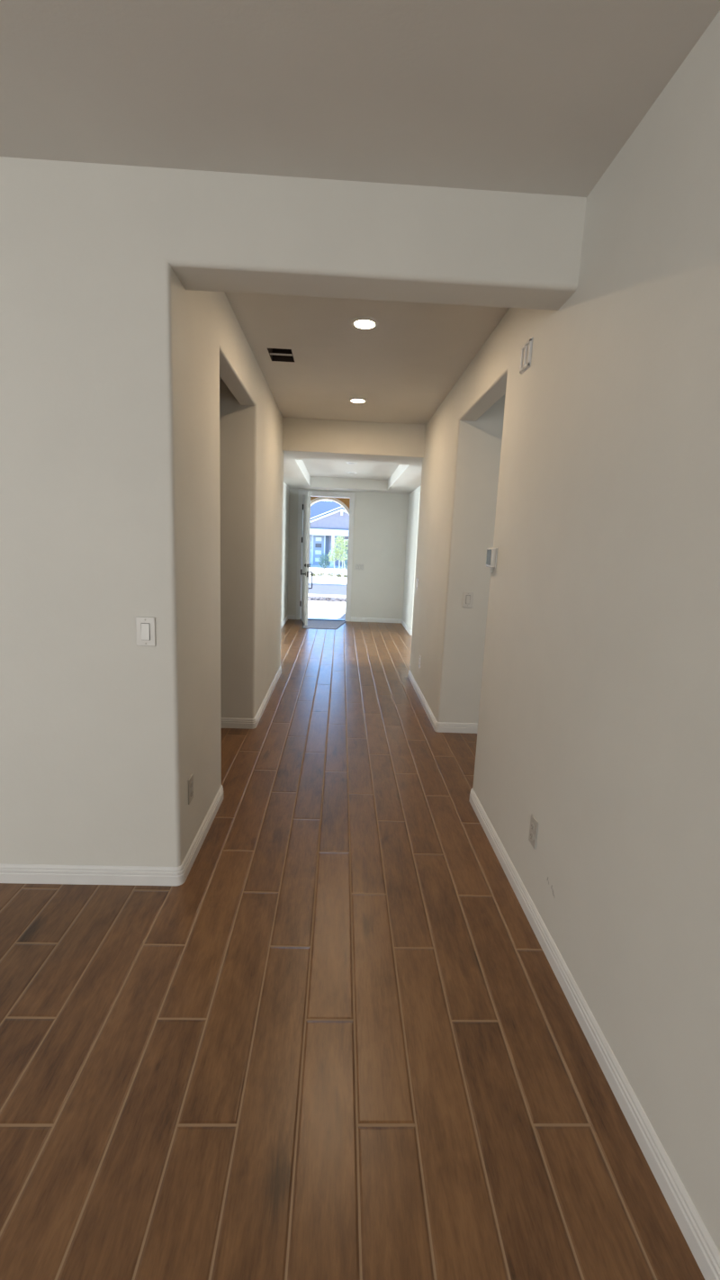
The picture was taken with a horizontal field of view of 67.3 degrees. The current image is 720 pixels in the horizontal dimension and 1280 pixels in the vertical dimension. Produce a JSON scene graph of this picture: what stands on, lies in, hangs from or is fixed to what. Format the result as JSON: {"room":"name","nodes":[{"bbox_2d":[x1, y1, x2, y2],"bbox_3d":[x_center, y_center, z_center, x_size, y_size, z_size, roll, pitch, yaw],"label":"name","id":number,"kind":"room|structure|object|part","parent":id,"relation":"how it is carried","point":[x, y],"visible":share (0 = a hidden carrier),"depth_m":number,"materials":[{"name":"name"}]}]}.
{"room":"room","nodes":[
{"label":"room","id":0,"kind":"room"},
{"bbox_2d":[219,377,241,718],"bbox_3d":[-2.020,-0.819,4.099,2.234,3.000,0.115,2,10,-2],"label":"wall","id":1,"kind":"structure","parent":0,"point":[229,407],"depth_m":4.10,"materials":[{"name":"beige paint"}]},
{"bbox_2d":[220,666,281,729],"bbox_3d":[-2.056,0.405,5.538,2.362,0.083,2.541,2,10,-2],"label":"baseboard","id":2,"kind":"structure","parent":1,"relation":"attached to","point":[225,722],"depth_m":4.34,"materials":[{"name":"white wood"}]},
{"bbox_2d":[185,289,283,839],"bbox_3d":[-0.845,-0.761,4.056,0.115,3.000,3.560,2,10,-2],"label":"wall","id":3,"kind":"structure","parent":0,"point":[217,346],"depth_m":2.90,"materials":[{"name":"beige paint"}]},
{"bbox_2d":[188,774,193,804],"bbox_3d":[-0.769,0.679,2.467,0.010,0.118,0.074,2,10,-2],"label":"wall outlet","id":4,"kind":"object","parent":3,"relation":"attached to","point":[191,779],"visible":1,"depth_m":2.45,"materials":[{"name":"plastic"}]},
{"bbox_2d":[281,482,289,621],"bbox_3d":[-1.326,-1.500,8.076,0.115,3.000,4.318,2,10,-2],"label":"wall","id":5,"kind":"structure","parent":0,"point":[286,490],"depth_m":9.66,"materials":[{"name":"beige paint"}]},
{"bbox_2d":[280,614,295,629],"bbox_3d":[-1.356,-0.284,9.561,0.144,0.083,1.838,3,10,1],"label":"baseboard","id":6,"kind":"structure","parent":5,"relation":"attached to","point":[288,617],"depth_m":10.34,"materials":[{"name":"white wood"}]},
{"bbox_2d":[0,156,586,866],"bbox_3d":[-2.254,-0.479,2.144,6.035,3.000,0.206,2,10,-2],"label":"wall","id":7,"kind":"structure","parent":0,"point":[98,262],"depth_m":2.03,"materials":[{"name":"beige paint"}]},
{"bbox_2d":[0,784,223,885],"bbox_3d":[-2.961,0.878,2.680,4.362,0.083,0.851,2,10,-2],"label":"baseboard","id":8,"kind":"structure","parent":7,"relation":"attached to","point":[9,873],"depth_m":2.34,"materials":[{"name":"white wood"}]},
{"bbox_2d":[135,616,155,646],"bbox_3d":[-0.856,-0.033,2.160,0.076,0.118,0.012,2,10,-2],"label":"light switch","id":9,"kind":"object","parent":7,"relation":"attached to","point":[145,626],"visible":1,"depth_m":2.16,"materials":[{"name":"white plastic"}]},
{"bbox_2d":[307,609,345,619],"bbox_3d":[-0.446,-0.389,11.536,6.000,0.270,1.740,2,10,-2],"label":"floor","id":10,"kind":"structure","parent":0,"point":[311,613],"depth_m":11.64,"materials":[{"name":"concrete"}]},
{"bbox_2d":[310,496,350,508],"bbox_3d":[-0.402,-2.105,11.960,6.000,3.500,0.300,2,10,-2],"label":"wall","id":11,"kind":"structure","parent":0,"point":[345,500],"depth_m":11.64,"materials":[{"name":"beige paint"}]},
{"bbox_2d":[310,496,349,514],"bbox_3d":[-0.766,-1.885,11.987,1.204,2.487,0.360,2,10,-2],"label":"trim","id":12,"kind":"structure","parent":11,"relation":"attached to","point":[320,499],"depth_m":11.62,"materials":[{"name":"beige paint"}]},
{"bbox_2d":[288,487,408,621],"bbox_3d":[-0.344,-1.884,10.310,12.000,3.350,0.148,2,10,-2],"label":"wall","id":13,"kind":"structure","parent":0,"point":[380,518],"depth_m":10.29,"materials":[{"name":"beige paint"}]},
{"bbox_2d":[299,491,313,625],"bbox_3d":[-0.986,-1.472,9.853,0.188,2.315,0.902,0,10,-12],"label":"door","id":14,"kind":"structure","parent":13,"relation":"in","point":[306,506],"depth_m":9.60,"materials":[{"name":"white paint"}]},
{"bbox_3d":[-1.015,-1.499,9.842,0.006,1.930,0.605,0,10,-11],"label":"panel moulding","id":15,"kind":"part","parent":14,"relation":"part of","materials":[{"name":"white wood"}]},
{"bbox_3d":[-0.873,-1.118,9.566,0.078,0.455,0.063,0,10,-12],"label":"pull handle","id":16,"kind":"part","parent":14,"relation":"part of","materials":[{"name":"brown metal"}]},
{"bbox_2d":[296,490,354,621],"bbox_3d":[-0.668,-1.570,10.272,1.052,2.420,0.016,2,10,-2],"label":"trim","id":17,"kind":"structure","parent":13,"relation":"attached to","point":[300,492],"depth_m":10.22,"materials":[{"name":"white wood"}]},
{"bbox_2d":[307,617,345,621],"bbox_3d":[-0.722,-0.395,10.581,0.866,0.034,0.198,2,10,-2],"label":"trim","id":18,"kind":"structure","parent":13,"relation":"attached to","point":[309,618],"depth_m":10.53,"materials":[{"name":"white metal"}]},
{"bbox_2d":[354,563,363,570],"bbox_3d":[-0.010,-1.392,10.328,0.168,0.118,0.012,2,10,-2],"label":"light switch","id":19,"kind":"object","parent":13,"relation":"attached to","point":[358,566],"visible":1,"depth_m":10.33,"materials":[{"name":"white plastic"}]},
{"bbox_2d":[0,619,704,1279],"bbox_3d":[-0.666,0.956,3.308,9.400,0.100,14.612,2,10,-2],"label":"floor","id":20,"kind":"structure","parent":0,"point":[346,1046],"depth_m":1.61,"materials":[{"name":"brown wood"}]},
{"bbox_2d":[302,620,346,629],"bbox_3d":[-0.662,-0.288,9.955,0.850,0.008,1.040,2,10,-2],"label":"doormat","id":21,"kind":"object","parent":20,"relation":"on","point":[311,624],"visible":0.86,"depth_m":9.89,"materials":[{"name":"grey fabric"}]},
{"bbox_2d":[279,417,425,672],"bbox_3d":[1.300,-1.013,5.974,5.400,3.000,0.162,2,10,-2],"label":"wall","id":22,"kind":"structure","parent":0,"point":[300,436],"depth_m":5.65,"materials":[{"name":"beige paint"}]},
{"bbox_2d":[283,452,422,494],"bbox_3d":[-0.117,-2.476,7.940,2.220,0.173,4.318,2,10,-2],"label":"ceiling","id":23,"kind":"structure","parent":0,"point":[301,471],"depth_m":8.38,"materials":[{"name":"paint"}]},
{"bbox_2d":[0,0,719,197],"bbox_3d":[-1.996,-1.170,-1.210,5.835,0.050,6.165,2,10,-2],"label":"ceiling","id":24,"kind":"structure","parent":0,"point":[529,96],"depth_m":1.50,"materials":[{"name":"paint"}]},
{"bbox_2d":[225,292,509,424],"bbox_3d":[0.007,-1.972,3.866,1.486,0.030,3.560,2,10,-2],"label":"ceiling","id":25,"kind":"structure","parent":0,"point":[405,366],"depth_m":3.55,"materials":[{"name":"paint"}]},
{"bbox_2d":[266,347,294,361],"bbox_3d":[-0.536,-2.054,3.696,0.162,0.206,0.265,2,10,-2],"label":"duct opening","id":26,"kind":"object","parent":25,"relation":"attached to","point":[280,355],"visible":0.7,"depth_m":3.83,"materials":[{"name":"black metal"}]},
{"bbox_2d":[348,396,367,403],"bbox_3d":[-0.018,-2.115,4.783,0.166,0.014,0.166,2,10,-2],"label":"recessed light","id":27,"kind":"object","parent":25,"relation":"in","point":[356,400],"visible":1,"depth_m":4.75,"materials":[{"name":"white plastic"}]},
{"bbox_2d":[350,315,378,329],"bbox_3d":[0.027,-1.812,3.100,0.166,0.014,0.166,2,10,-2],"label":"recessed light","id":28,"kind":"object","parent":25,"relation":"in","point":[364,322],"visible":1,"depth_m":3.08,"materials":[{"name":"white plastic"}]},
{"bbox_2d":[402,486,420,630],"bbox_3d":[1.006,-1.418,8.169,0.115,3.000,4.318,2,10,-2],"label":"wall","id":29,"kind":"structure","parent":0,"point":[413,511],"depth_m":9.49,"materials":[{"name":"beige paint"}]},
{"bbox_2d":[351,617,412,635],"bbox_3d":[0.398,-0.260,9.842,1.115,0.083,1.396,2,10,-2],"label":"baseboard","id":30,"kind":"structure","parent":29,"relation":"attached to","point":[355,619],"depth_m":10.51,"materials":[{"name":"white wood"}]},
{"bbox_2d":[452,393,505,723],"bbox_3d":[1.886,-0.688,4.295,2.140,3.000,0.115,2,10,-2],"label":"wall","id":31,"kind":"structure","parent":0,"point":[489,427],"depth_m":4.21,"materials":[{"name":"beige paint"}]},
{"bbox_2d":[407,670,477,733],"bbox_3d":[1.677,0.587,5.409,2.179,0.083,1.894,2,10,-2],"label":"baseboard","id":32,"kind":"structure","parent":31,"relation":"attached to","point":[438,726],"depth_m":4.45,"materials":[{"name":"white wood"}]},
{"bbox_2d":[462,591,473,607],"bbox_3d":[0.851,-0.318,4.263,0.080,0.125,0.012,2,10,-2],"label":"light switch","id":33,"kind":"object","parent":31,"relation":"attached to","point":[468,596],"visible":1,"depth_m":4.26,"materials":[{"name":"white plastic"}]},
{"bbox_2d":[411,10,719,1252],"bbox_3d":[0.864,-0.140,0.986,0.125,3.000,9.932,2,10,-2],"label":"wall","id":34,"kind":"structure","parent":0,"point":[599,722],"depth_m":1.59,"materials":[{"name":"beige paint"}]},
{"bbox_2d":[486,547,497,572],"bbox_3d":[0.719,-0.440,2.966,0.029,0.134,0.124,2,10,-2],"label":"thermostat","id":35,"kind":"object","parent":34,"relation":"attached to","point":[492,552],"visible":1,"depth_m":2.92,"materials":[{"name":"white plastic"}]},
{"bbox_3d":[0.731,-0.450,2.965,0.006,0.112,0.124,2,10,-2],"label":"plate","id":36,"kind":"part","parent":35,"relation":"part of","materials":[{"name":"white plastic"}]},
{"bbox_2d":[519,336,532,374],"bbox_3d":[0.775,-1.327,2.532,0.013,0.124,0.132,2,10,-2],"label":"air vent","id":37,"kind":"object","parent":34,"relation":"in","point":[526,356],"visible":1,"depth_m":2.52,"materials":[{"name":"white plastic"}]},
{"bbox_2d":[528,814,538,849],"bbox_3d":[0.714,0.791,2.236,0.010,0.118,0.074,2,10,-2],"label":"wall outlet","id":38,"kind":"object","parent":34,"relation":"attached to","point":[534,824],"visible":1,"depth_m":2.22,"materials":[{"name":"plastic"}]},
{"bbox_2d":[468,788,719,1279],"bbox_3d":[0.844,1.551,-0.179,0.138,0.083,7.042,2,10,-2],"label":"baseboard","id":39,"kind":"structure","parent":34,"relation":"attached to","point":[703,1248],"depth_m":1.49,"materials":[{"name":"white wood"}]},
{"label":"outside","id":40,"kind":"structure","parent":0,"visible":0},
{"bbox_2d":[308,566,347,601],"bbox_3d":[-1.430,-5.505,40.796,120.000,0.300,57.700,2,10,-2],"label":"ground","id":41,"kind":"structure","parent":40,"point":[329,570],"depth_m":31.45,"materials":[{"name":"stone"}]},
{"bbox_2d":[318,552,330,568],"bbox_3d":[-2.206,-4.936,33.810,0.847,0.994,0.842,2,10,-2],"label":"round shrub","id":42,"kind":"object","parent":41,"relation":"on","point":[323,563],"visible":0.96,"depth_m":33.74,"materials":[{"name":"green plant"}]},
{"bbox_2d":[308,595,345,602],"bbox_3d":[-0.868,-1.149,15.490,3.887,0.140,1.012,2,10,-2],"label":"rock","id":43,"kind":"object","parent":41,"relation":"on","point":[320,599],"visible":0.16,"depth_m":15.35,"materials":[{"name":"grey stone"}]},
{"bbox_2d":[309,500,349,567],"bbox_3d":[-1.883,-8.374,42.144,19.000,4.830,13.200,2,10,-2],"label":"house","id":44,"kind":"structure","parent":41,"relation":"on","point":[329,519],"depth_m":37.34,"materials":[{"name":"blue"}]},
{"bbox_3d":[-2.940,-6.376,38.367,0.770,2.040,0.070,2,10,-2],"label":"door","id":45,"kind":"part","parent":44,"relation":"part of","materials":[{"name":"blue wood"}]},
{"bbox_3d":[-2.938,-6.407,38.346,0.930,2.110,0.100,2,10,-2],"label":"door frame","id":46,"kind":"part","parent":44,"relation":"part of","materials":[{"name":"white wood"}]},
{"bbox_3d":[-1.256,-8.270,36.877,7.435,1.670,0.160,2,10,-2],"label":"rake trim","id":47,"kind":"part","parent":44,"relation":"part of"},
{"bbox_3d":[-1.265,-8.191,37.033,6.729,1.580,0.120,2,10,-2],"label":"rake trim","id":48,"kind":"part","parent":44,"relation":"part of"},
{"bbox_3d":[-1.877,-6.605,37.400,0.220,1.180,0.240,2,10,-2],"label":"post","id":49,"kind":"part","parent":44,"relation":"part of","materials":[{"name":"white wood"}]},
{"bbox_2d":[328,534,348,573],"bbox_3d":[-1.175,-4.712,29.610,1.141,2.099,0.870,6,11,17],"label":"young tree","id":50,"kind":"object","parent":41,"relation":"on","point":[343,547],"visible":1,"depth_m":29.57,"materials":[{"name":"green plant"}]},
{"bbox_2d":[340,550,347,569],"bbox_3d":[-0.813,-5.033,33.836,0.866,1.274,0.862,2,10,-2],"label":"round shrub","id":51,"kind":"object","parent":41,"relation":"on","point":[347,551],"visible":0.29,"depth_m":33.86,"materials":[{"name":"green plant"}]},
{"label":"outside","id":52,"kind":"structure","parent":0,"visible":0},
{"bbox_2d":[307,600,345,610],"bbox_3d":[-0.519,-0.768,13.722,120.000,0.120,2.700,2,10,-2],"label":"path","id":53,"kind":"structure","parent":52,"point":[311,604],"depth_m":13.99,"materials":[{"name":"concrete"}]},
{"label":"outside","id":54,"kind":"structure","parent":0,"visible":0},
{"bbox_2d":[308,584,346,594],"bbox_3d":[-0.692,-1.703,18.885,120.000,0.050,4.400,2,10,-2],"label":"road","id":55,"kind":"structure","parent":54,"point":[329,590],"depth_m":18.91,"materials":[{"name":"grey asphalt"}]},
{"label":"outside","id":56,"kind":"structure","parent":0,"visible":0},
{"bbox_2d":[308,594,346,599],"bbox_3d":[-0.607,-1.252,16.351,120.000,0.140,0.750,2,10,-2],"label":"sidewalk","id":57,"kind":"structure","parent":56,"point":[333,597],"depth_m":16.21,"materials":[{"name":"concrete"}]},
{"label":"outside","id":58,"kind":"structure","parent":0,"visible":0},
{"bbox_2d":[308,576,346,585],"bbox_3d":[-0.835,-2.479,23.163,120.000,0.140,4.300,2,10,-2],"label":"sidewalk","id":59,"kind":"structure","parent":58,"point":[316,580],"depth_m":22.57,"materials":[{"name":"concrete"}]}
]}

